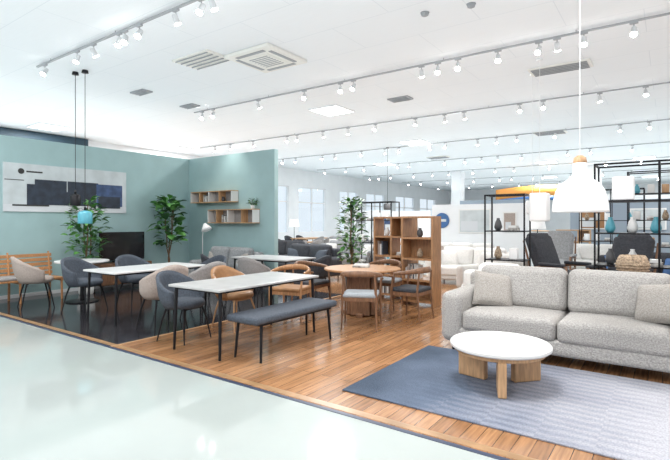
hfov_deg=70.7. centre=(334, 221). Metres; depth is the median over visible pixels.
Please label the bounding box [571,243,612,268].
sofa
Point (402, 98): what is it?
ceiling vent
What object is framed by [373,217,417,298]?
bookcase
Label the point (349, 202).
ficus tree
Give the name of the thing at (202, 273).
dining chair
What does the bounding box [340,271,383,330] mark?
wooden armchair
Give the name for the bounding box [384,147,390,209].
pendant lamp
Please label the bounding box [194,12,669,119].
track
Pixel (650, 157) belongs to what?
ceiling light panel
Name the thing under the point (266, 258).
dining table
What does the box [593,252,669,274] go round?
sofa
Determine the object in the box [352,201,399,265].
display rack
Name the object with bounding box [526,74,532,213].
pendant lamp
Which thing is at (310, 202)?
window
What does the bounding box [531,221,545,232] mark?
light
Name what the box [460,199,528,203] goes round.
wall
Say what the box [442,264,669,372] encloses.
sofa
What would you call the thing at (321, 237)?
dining chair
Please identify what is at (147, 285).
dining chair
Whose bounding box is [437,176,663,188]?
track
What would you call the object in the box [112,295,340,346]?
trim
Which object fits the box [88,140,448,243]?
wall
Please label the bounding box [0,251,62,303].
slatted bench
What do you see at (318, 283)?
wooden armchair
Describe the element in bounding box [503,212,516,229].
framed picture
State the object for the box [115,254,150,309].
dining chair
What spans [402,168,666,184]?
track
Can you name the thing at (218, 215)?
wall shelf
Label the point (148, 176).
wall
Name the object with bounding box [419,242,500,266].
sofa
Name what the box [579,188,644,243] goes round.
display rack
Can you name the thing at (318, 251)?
sofa
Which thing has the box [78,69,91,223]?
pendant lamp
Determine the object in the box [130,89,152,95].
ceiling vent
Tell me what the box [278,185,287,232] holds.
window
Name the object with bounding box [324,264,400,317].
round dining table
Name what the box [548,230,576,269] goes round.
lounge chair
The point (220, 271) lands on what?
dining chair
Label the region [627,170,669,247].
display rack
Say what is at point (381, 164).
ceiling light panel
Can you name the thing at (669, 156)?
track
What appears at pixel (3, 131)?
trim
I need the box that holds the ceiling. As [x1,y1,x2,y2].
[0,0,669,190]
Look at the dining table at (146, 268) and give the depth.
7.02 m
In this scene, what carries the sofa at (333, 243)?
on the floor
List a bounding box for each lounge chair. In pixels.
[525,233,592,274]
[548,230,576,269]
[585,234,657,272]
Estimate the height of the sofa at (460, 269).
0.833 m
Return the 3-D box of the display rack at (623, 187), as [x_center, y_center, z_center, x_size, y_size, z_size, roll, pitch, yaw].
[4.406,0.315,6.407,1.524,2.270,0.474,0,0,35]
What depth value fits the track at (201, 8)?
6.58 m
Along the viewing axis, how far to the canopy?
22.39 m
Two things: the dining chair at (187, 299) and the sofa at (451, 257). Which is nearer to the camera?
the dining chair at (187, 299)
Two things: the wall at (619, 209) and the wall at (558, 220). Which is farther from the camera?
the wall at (558, 220)
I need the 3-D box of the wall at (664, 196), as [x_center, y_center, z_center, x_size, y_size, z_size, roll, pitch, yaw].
[15.436,0.000,23.447,6.000,2.900,0.132,0,0,35]
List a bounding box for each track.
[36,0,217,75]
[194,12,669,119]
[201,82,669,151]
[278,119,669,163]
[321,141,669,173]
[365,156,669,179]
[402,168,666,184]
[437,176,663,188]
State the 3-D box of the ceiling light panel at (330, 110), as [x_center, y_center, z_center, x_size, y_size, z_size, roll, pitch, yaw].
[-0.073,-2.732,11.584,0.830,0.036,0.830,0,0,35]
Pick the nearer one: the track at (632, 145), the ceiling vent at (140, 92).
the ceiling vent at (140, 92)
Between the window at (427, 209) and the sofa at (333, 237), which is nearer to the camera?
the sofa at (333, 237)
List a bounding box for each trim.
[0,127,87,145]
[0,312,537,459]
[0,315,511,459]
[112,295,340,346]
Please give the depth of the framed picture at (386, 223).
19.86 m
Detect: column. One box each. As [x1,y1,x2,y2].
[451,171,464,204]
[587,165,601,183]
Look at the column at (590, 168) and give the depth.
22.74 m
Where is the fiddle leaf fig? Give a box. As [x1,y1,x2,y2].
[148,194,188,262]
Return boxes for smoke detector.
[420,11,428,16]
[466,2,475,8]
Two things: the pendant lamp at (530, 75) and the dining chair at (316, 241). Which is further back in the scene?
the dining chair at (316, 241)
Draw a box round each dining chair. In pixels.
[10,256,54,310]
[60,257,107,314]
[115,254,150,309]
[136,265,188,333]
[156,270,210,345]
[180,261,225,322]
[194,255,225,301]
[200,254,209,298]
[210,265,254,332]
[237,257,273,304]
[284,235,295,240]
[297,255,331,299]
[310,240,321,244]
[313,236,323,242]
[323,236,332,242]
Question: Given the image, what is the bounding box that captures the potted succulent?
[248,198,257,208]
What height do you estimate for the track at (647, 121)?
0.266 m
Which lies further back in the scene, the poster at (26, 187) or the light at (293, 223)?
the light at (293, 223)
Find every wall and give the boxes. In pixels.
[0,135,188,295]
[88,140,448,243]
[189,149,277,285]
[344,210,390,236]
[366,211,430,251]
[432,203,528,258]
[449,182,669,229]
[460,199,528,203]
[570,199,669,252]
[607,192,669,199]
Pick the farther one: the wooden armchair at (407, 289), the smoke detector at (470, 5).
the wooden armchair at (407, 289)
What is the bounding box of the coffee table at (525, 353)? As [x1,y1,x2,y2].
[450,331,552,398]
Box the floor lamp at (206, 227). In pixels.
[202,223,211,253]
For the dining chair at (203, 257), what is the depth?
8.97 m
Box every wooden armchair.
[268,264,311,322]
[291,260,330,300]
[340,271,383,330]
[368,259,403,309]
[389,266,433,323]
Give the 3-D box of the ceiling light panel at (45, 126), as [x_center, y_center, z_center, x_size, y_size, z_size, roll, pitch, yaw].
[-8.251,-2.732,13.593,0.830,0.036,0.830,0,0,35]
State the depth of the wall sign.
15.02 m
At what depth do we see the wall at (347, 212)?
23.24 m
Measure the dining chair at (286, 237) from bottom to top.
0.840 m
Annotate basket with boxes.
[615,254,650,271]
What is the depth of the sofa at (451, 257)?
11.17 m
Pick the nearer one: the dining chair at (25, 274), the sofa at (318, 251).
the dining chair at (25, 274)
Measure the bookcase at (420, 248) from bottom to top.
1.550 m
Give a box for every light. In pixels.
[289,220,299,226]
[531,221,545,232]
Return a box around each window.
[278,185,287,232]
[299,187,324,231]
[340,191,356,210]
[366,193,383,210]
[396,196,413,210]
[420,199,434,210]
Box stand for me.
[93,232,151,290]
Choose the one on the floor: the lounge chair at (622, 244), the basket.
the lounge chair at (622, 244)
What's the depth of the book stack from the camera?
7.41 m
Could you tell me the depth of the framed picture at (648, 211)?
15.39 m
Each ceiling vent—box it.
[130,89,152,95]
[172,49,230,69]
[180,103,199,108]
[387,95,412,102]
[426,155,449,158]
[527,58,592,76]
[533,129,567,135]
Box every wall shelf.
[191,190,238,203]
[208,209,259,222]
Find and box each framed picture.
[356,215,365,229]
[383,216,400,229]
[459,209,490,233]
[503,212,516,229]
[580,212,605,228]
[630,208,666,229]
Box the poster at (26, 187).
[3,162,125,212]
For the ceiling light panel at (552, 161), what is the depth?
21.53 m
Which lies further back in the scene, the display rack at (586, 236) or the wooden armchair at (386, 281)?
the display rack at (586, 236)
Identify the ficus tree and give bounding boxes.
[60,195,110,294]
[333,196,369,288]
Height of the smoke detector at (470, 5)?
0.050 m
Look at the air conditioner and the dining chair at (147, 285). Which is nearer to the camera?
the dining chair at (147, 285)
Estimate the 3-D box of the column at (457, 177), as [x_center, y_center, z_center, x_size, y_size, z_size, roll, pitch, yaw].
[6.738,-0.650,25.881,0.600,4.200,0.600,0,0,35]
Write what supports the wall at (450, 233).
on the floor
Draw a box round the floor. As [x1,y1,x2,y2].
[0,275,669,459]
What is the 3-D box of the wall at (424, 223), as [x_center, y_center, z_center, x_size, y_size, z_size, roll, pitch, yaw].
[2.588,0.500,19.696,3.000,1.900,0.132,0,0,35]
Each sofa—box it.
[189,246,264,272]
[278,240,304,254]
[278,243,341,278]
[321,236,368,243]
[326,240,385,264]
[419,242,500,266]
[427,246,508,279]
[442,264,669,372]
[456,252,528,287]
[461,262,519,286]
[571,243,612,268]
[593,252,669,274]
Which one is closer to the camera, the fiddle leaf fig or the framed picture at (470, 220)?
the fiddle leaf fig
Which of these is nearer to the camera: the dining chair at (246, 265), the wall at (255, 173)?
the dining chair at (246, 265)
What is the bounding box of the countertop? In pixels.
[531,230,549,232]
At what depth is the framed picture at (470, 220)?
14.48 m
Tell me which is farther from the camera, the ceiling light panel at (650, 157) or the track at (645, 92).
the ceiling light panel at (650, 157)
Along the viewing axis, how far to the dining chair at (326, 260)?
8.61 m
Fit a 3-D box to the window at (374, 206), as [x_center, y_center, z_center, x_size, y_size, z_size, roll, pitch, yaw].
[2.641,-0.650,31.492,0.100,2.460,2.460,0,0,35]
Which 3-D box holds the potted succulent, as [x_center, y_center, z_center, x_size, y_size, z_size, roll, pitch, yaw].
[-1.883,-0.427,10.742,0.276,0.251,0.272,0,0,35]
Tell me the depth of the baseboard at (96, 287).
9.41 m
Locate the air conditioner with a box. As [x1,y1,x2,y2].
[224,42,306,72]
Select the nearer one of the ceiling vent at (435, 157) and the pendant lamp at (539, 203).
the pendant lamp at (539, 203)
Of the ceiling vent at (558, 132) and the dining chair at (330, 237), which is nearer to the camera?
the ceiling vent at (558, 132)
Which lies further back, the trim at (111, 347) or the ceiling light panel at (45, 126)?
the ceiling light panel at (45, 126)
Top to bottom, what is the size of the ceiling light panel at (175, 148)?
0.036 m
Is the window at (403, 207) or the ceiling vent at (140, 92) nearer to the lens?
the ceiling vent at (140, 92)
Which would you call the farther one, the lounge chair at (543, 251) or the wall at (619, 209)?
the wall at (619, 209)
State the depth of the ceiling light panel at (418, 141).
16.11 m
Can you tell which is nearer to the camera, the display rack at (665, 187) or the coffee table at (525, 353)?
the coffee table at (525, 353)
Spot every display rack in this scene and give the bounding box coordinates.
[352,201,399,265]
[484,193,530,265]
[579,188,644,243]
[594,159,669,272]
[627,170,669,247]
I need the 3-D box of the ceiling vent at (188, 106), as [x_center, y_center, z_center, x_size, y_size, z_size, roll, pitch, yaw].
[-3.427,-2.724,11.146,0.450,0.052,0.250,0,0,35]
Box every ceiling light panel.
[26,122,69,130]
[162,146,194,151]
[308,104,354,115]
[372,162,395,165]
[399,139,430,144]
[536,160,558,163]
[632,156,655,159]
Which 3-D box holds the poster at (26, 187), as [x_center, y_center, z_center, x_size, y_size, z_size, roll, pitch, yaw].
[-5.505,-0.665,9.832,0.034,0.930,2.450,0,0,35]
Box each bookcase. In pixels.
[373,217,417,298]
[401,216,440,307]
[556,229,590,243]
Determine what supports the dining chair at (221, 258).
on the floor
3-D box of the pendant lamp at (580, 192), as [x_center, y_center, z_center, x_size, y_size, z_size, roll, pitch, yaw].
[2.209,-1.420,4.257,0.464,2.660,0.464,0,0,35]
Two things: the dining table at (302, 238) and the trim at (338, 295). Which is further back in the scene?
the dining table at (302, 238)
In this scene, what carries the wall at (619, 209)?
on the floor
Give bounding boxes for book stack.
[352,263,369,267]
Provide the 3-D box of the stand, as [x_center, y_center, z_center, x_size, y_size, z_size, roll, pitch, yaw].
[-4.705,0.835,10.459,0.412,1.230,1.200,0,0,35]
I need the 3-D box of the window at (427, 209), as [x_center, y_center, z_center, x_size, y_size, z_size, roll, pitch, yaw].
[7.449,-0.650,38.258,0.100,2.460,3.060,0,0,35]
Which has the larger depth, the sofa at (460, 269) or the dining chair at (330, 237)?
the dining chair at (330, 237)
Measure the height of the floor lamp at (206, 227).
1.424 m
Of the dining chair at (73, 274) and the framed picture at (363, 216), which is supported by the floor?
the dining chair at (73, 274)
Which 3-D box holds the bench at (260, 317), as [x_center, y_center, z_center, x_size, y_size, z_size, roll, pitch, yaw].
[-0.564,1.213,5.455,0.460,0.477,1.420,0,0,35]
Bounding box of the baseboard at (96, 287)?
[0,283,131,299]
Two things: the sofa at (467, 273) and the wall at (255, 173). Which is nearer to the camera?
the sofa at (467, 273)
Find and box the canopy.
[496,185,558,199]
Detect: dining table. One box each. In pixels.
[54,258,109,303]
[83,262,205,325]
[168,271,318,360]
[230,254,315,299]
[290,237,327,240]
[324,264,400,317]
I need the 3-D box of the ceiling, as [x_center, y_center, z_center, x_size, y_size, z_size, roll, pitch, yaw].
[9.352,-2.800,16.785,28.200,0.100,42.200,0,0,35]
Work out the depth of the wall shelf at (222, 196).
11.50 m
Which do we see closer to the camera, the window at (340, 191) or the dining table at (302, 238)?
the dining table at (302, 238)
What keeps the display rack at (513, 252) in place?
on the floor
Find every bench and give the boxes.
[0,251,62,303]
[227,297,336,362]
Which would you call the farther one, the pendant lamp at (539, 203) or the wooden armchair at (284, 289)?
the pendant lamp at (539, 203)
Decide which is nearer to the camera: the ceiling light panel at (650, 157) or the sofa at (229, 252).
the sofa at (229, 252)
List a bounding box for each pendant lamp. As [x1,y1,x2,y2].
[70,71,80,205]
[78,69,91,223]
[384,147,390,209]
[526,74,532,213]
[529,58,549,220]
[552,155,609,212]
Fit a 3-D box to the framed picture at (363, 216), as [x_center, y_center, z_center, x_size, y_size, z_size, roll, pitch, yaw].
[1.504,0.050,22.831,1.200,0.800,0.037,0,0,35]
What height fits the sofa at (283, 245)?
0.883 m
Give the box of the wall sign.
[437,213,448,227]
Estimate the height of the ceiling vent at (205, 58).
0.052 m
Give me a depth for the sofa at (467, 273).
6.66 m
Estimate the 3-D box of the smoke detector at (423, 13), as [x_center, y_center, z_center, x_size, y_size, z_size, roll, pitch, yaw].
[1.181,-2.725,6.202,0.120,0.050,0.120,0,0,35]
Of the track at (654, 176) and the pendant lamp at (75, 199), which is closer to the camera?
the pendant lamp at (75, 199)
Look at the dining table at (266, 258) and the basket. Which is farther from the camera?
the dining table at (266, 258)
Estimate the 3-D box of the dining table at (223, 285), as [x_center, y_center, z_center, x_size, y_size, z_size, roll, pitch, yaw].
[-1.053,1.078,5.803,0.860,0.746,1.700,0,0,35]
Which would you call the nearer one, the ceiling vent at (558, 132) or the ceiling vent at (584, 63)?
the ceiling vent at (584, 63)
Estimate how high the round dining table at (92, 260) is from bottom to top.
0.750 m
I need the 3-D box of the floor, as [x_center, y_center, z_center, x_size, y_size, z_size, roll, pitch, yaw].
[0.108,1.500,3.604,28.000,0.100,18.000,0,0,35]
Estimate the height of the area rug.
0.014 m
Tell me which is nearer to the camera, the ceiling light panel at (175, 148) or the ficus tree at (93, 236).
the ficus tree at (93, 236)
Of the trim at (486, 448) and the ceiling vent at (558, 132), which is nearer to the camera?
the trim at (486, 448)
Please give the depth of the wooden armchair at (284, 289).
6.99 m
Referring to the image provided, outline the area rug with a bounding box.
[342,345,669,459]
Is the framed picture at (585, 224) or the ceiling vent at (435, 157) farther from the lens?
the ceiling vent at (435, 157)

